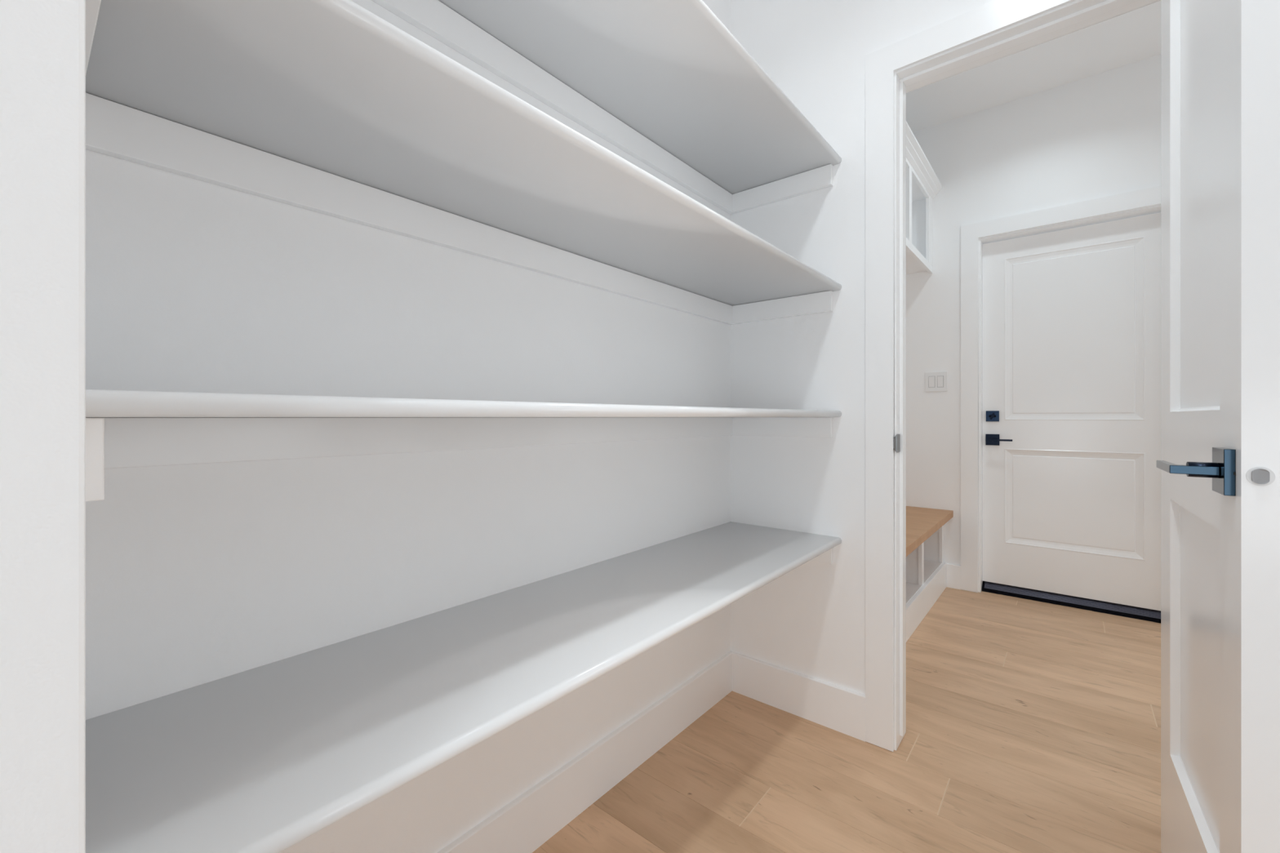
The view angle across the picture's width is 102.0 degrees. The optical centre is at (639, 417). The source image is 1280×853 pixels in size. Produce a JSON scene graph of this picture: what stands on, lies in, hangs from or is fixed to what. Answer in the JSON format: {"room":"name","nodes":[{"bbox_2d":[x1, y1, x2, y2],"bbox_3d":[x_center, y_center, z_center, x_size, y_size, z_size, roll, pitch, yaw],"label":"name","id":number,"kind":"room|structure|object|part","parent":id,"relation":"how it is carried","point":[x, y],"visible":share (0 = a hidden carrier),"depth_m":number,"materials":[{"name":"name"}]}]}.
{"room":"food storage area","nodes":[
{"label":"food storage area","id":0,"kind":"room"},
{"bbox_2d":[0,0,85,852],"bbox_3d":[-1.122,-0.380,0.889,1.938,2.800,0.120,0,0,40],"label":"wall","id":1,"kind":"structure","parent":0,"point":[42,42],"depth_m":0.30,"materials":[{"name":"paint"}]},
{"bbox_2d":[85,0,730,852],"bbox_3d":[-0.280,-0.380,1.288,0.110,2.800,1.811,0,0,40],"label":"wall","id":2,"kind":"structure","parent":0,"point":[197,574],"depth_m":0.94,"materials":[{"name":"paint"}]},
{"bbox_2d":[85,0,841,324],"bbox_3d":[-0.041,-0.392,1.168,0.411,0.088,1.690,0,0,40],"label":"shelf","id":3,"kind":"object","parent":2,"relation":"attached to","point":[331,108],"visible":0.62,"depth_m":0.78,"materials":[{"name":"paint"}]},
{"bbox_2d":[85,521,841,852],"bbox_3d":[-0.041,0.437,1.168,0.411,0.088,1.690,0,0,40],"label":"shelf","id":4,"kind":"object","parent":2,"relation":"attached to","point":[265,758],"visible":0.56,"depth_m":0.72,"materials":[{"name":"paint"}]},
{"bbox_2d":[85,389,841,502],"bbox_3d":[-0.041,0.023,1.168,0.411,0.088,1.690,0,0,40],"label":"shelf","id":5,"kind":"object","parent":2,"relation":"attached to","point":[125,428],"visible":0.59,"depth_m":0.80,"materials":[{"name":"paint"}]},
{"bbox_2d":[437,650,733,852],"bbox_3d":[-0.194,0.950,1.295,0.014,0.141,1.691,0,0,40],"label":"baseboard","id":6,"kind":"structure","parent":2,"relation":"attached to","point":[525,824],"depth_m":1.37,"materials":[{"name":"paint"}]},
{"bbox_2d":[371,0,841,214],"bbox_3d":[-0.041,-0.806,1.168,0.411,0.088,1.690,0,0,40],"label":"shelf","id":7,"kind":"object","parent":2,"relation":"attached to","point":[666,83],"visible":1,"depth_m":1.27,"materials":[{"name":"paint"}]},
{"bbox_2d":[532,586,1161,852],"bbox_3d":[0.358,1.060,0.432,5.000,0.080,6.322,0,0,40],"label":"floor","id":8,"kind":"structure","parent":0,"point":[1033,726],"depth_m":1.52,"materials":[{"name":"brown wood"}]},
{"bbox_2d":[906,506,953,641],"bbox_3d":[1.152,0.789,2.638,0.522,0.461,1.631,0,0,40],"label":"bench","id":9,"kind":"object","parent":8,"relation":"on","point":[926,567],"visible":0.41,"depth_m":2.73,"materials":[{"name":"paint"}]},
{"bbox_3d":[1.308,0.915,2.511,0.018,0.090,1.626,0,0,40],"label":"rail","id":10,"kind":"part","parent":9,"relation":"part of","materials":[{"name":"paint"}]},
{"bbox_3d":[1.152,0.578,2.638,0.522,0.038,1.631,0,0,40],"label":"seat","id":11,"kind":"part","parent":9,"relation":"part of","materials":[{"name":"brown wood"}]},
{"bbox_3d":[1.629,0.734,3.268,0.453,0.274,0.018,0,0,40],"label":"panel","id":12,"kind":"part","parent":9,"relation":"part of","materials":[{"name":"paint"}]},
{"bbox_2d":[982,581,1160,623],"bbox_3d":[2.340,0.995,2.811,0.805,0.050,0.085,0,0,40],"label":"threshold","id":13,"kind":"object","parent":8,"relation":"on","point":[1125,611],"visible":0.82,"depth_m":2.78,"materials":[{"name":"black metal"}]},
{"bbox_2d":[730,0,994,694],"bbox_3d":[1.617,-0.380,0.970,3.570,2.800,0.120,0,0,40],"label":"wall","id":14,"kind":"structure","parent":0,"point":[809,620],"depth_m":1.74,"materials":[{"name":"paint"}]},
{"bbox_2d":[732,652,865,742],"bbox_3d":[0.530,0.950,1.784,0.474,0.141,0.014,0,0,40],"label":"baseboard","id":15,"kind":"structure","parent":14,"relation":"attached to","point":[841,709],"depth_m":1.76,"materials":[{"name":"paint"}]},
{"bbox_2d":[865,0,1078,751],"bbox_3d":[1.015,-0.059,1.381,0.787,2.157,0.014,0,0,40],"label":"trim","id":16,"kind":"structure","parent":14,"relation":"attached to","point":[994,16],"depth_m":1.60,"materials":[{"name":"paint"}]},
{"bbox_2d":[893,0,1157,751],"bbox_3d":[1.054,-0.025,1.428,0.650,2.088,0.133,0,0,40],"label":"trim","id":17,"kind":"structure","parent":14,"relation":"attached to","point":[1079,14],"depth_m":1.58,"materials":[{"name":"paint"}]},
{"bbox_3d":[0.790,0.080,1.590,0.049,0.057,0.009,0,0,-38],"label":"strike plate","id":18,"kind":"part","parent":17,"relation":"part of","materials":[{"name":"silver metal"}]},
{"bbox_2d":[906,0,1160,93],"bbox_3d":[1.101,-0.059,1.485,0.787,2.157,0.014,0,0,40],"label":"trim","id":19,"kind":"structure","parent":14,"relation":"attached to","point":[1157,0],"depth_m":1.46,"materials":[{"name":"paint"}]},
{"bbox_2d":[1156,0,1279,852],"bbox_3d":[1.039,-0.015,0.954,0.163,2.046,0.626,0,0,38],"label":"door","id":20,"kind":"structure","parent":14,"relation":"in","point":[1219,464],"depth_m":0.81,"materials":[{"name":"paint"}]},
{"bbox_3d":[0.870,0.080,0.826,0.052,0.013,0.117,0,0,38],"label":"lever","id":21,"kind":"part","parent":20,"relation":"part of","materials":[{"name":"black metal"}]},
{"bbox_3d":[1.038,-0.469,0.953,0.035,0.918,0.398,0,0,38],"label":"panel","id":22,"kind":"part","parent":20,"relation":"part of","materials":[{"name":"paint"}]},
{"bbox_3d":[1.038,0.453,0.953,0.035,0.556,0.398,0,0,38],"label":"panel","id":23,"kind":"part","parent":20,"relation":"part of","materials":[{"name":"paint"}]},
{"bbox_3d":[0.867,0.080,0.770,0.012,0.067,0.066,0,0,38],"label":"handle","id":24,"kind":"part","parent":20,"relation":"part of","materials":[{"name":"black metal"}]},
{"bbox_3d":[0.850,0.081,0.709,0.026,0.026,0.001,0,0,38],"label":"latch plate","id":25,"kind":"part","parent":20,"relation":"part of","materials":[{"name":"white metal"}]},
{"bbox_2d":[906,53,1160,565],"bbox_3d":[2.598,-0.380,2.590,3.010,2.800,0.140,0,0,40],"label":"wall","id":26,"kind":"structure","parent":0,"point":[1098,135],"depth_m":2.99,"materials":[{"name":"paint"}]},
{"bbox_2d":[924,371,947,391],"bbox_3d":[1.802,-0.216,3.152,0.119,0.119,0.011,0,0,40],"label":"light switch","id":27,"kind":"object","parent":26,"relation":"attached to","point":[934,381],"visible":1,"depth_m":3.15,"materials":[{"name":"plastic"}]},
{"bbox_2d":[946,563,960,589],"bbox_3d":[2.737,0.950,2.374,2.320,0.141,0.014,0,0,40],"label":"baseboard","id":28,"kind":"structure","parent":26,"relation":"attached to","point":[953,571],"depth_m":3.09,"materials":[{"name":"paint"}]},
{"bbox_2d":[960,185,1160,592],"bbox_3d":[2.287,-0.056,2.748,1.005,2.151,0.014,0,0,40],"label":"trim","id":29,"kind":"structure","parent":26,"relation":"attached to","point":[971,233],"depth_m":3.02,"materials":[{"name":"paint"}]},
{"bbox_2d":[982,212,1160,610],"bbox_3d":[2.332,-0.028,2.802,0.806,1.990,0.100,0,0,40],"label":"door","id":30,"kind":"structure","parent":26,"relation":"in","point":[1072,317],"depth_m":2.80,"materials":[{"name":"paint"}]},
{"bbox_3d":[2.060,0.131,3.028,0.067,0.064,0.009,0,0,40],"label":"handle","id":31,"kind":"part","parent":30,"relation":"part of","materials":[{"name":"blue"}]},
{"bbox_3d":[2.064,0.131,2.966,0.110,0.010,0.011,0,0,40],"label":"lever","id":32,"kind":"part","parent":30,"relation":"part of","materials":[{"name":"blue"}]},
{"bbox_3d":[2.346,-0.450,2.825,0.585,0.932,0.047,0,0,40],"label":"panel","id":33,"kind":"part","parent":30,"relation":"part of","materials":[{"name":"paint"}]},
{"bbox_3d":[2.346,0.454,2.825,0.585,0.546,0.047,0,0,40],"label":"panel","id":34,"kind":"part","parent":30,"relation":"part of","materials":[{"name":"paint"}]},
{"bbox_2d":[906,0,1160,132],"bbox_3d":[0.358,-1.830,0.432,5.000,0.100,6.322,0,0,40],"label":"ceiling","id":35,"kind":"structure","parent":0,"point":[1134,36],"depth_m":2.65,"materials":[{"name":"paint"}]},
{"bbox_3d":[0.877,-0.380,2.794,0.100,2.800,1.743,0,0,40],"label":"wall","id":36,"kind":"structure","parent":0,"visible":0},
{"bbox_2d":[906,121,942,274],"bbox_3d":[1.132,-1.140,2.658,0.465,0.516,1.626,0,0,40],"label":"upper cabinet","id":37,"kind":"object","parent":36,"relation":"attached to","point":[922,184],"visible":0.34,"depth_m":3.00,"materials":[{"name":"paint"}]},
{"bbox_3d":[1.105,-1.334,2.680,0.396,0.018,1.626,0,0,40],"label":"panel","id":38,"kind":"part","parent":37,"relation":"part of","materials":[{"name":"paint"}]},
{"bbox_3d":[1.596,-1.121,3.272,0.396,0.407,0.018,0,0,40],"label":"panel","id":39,"kind":"part","parent":37,"relation":"part of","materials":[{"name":"paint"}]},
{"bbox_3d":[1.264,-1.351,2.548,0.018,0.081,1.626,0,0,40],"label":"rail","id":40,"kind":"part","parent":37,"relation":"part of","materials":[{"name":"paint"}]},
{"bbox_3d":[1.264,-0.902,2.548,0.018,0.042,1.626,0,0,40],"label":"rail","id":41,"kind":"part","parent":37,"relation":"part of","materials":[{"name":"paint"}]},
{"bbox_3d":[1.291,-1.365,2.526,0.051,0.065,1.626,0,0,40],"label":"crown moulding","id":42,"kind":"part","parent":37,"relation":"part of","materials":[{"name":"paint"}]}
]}

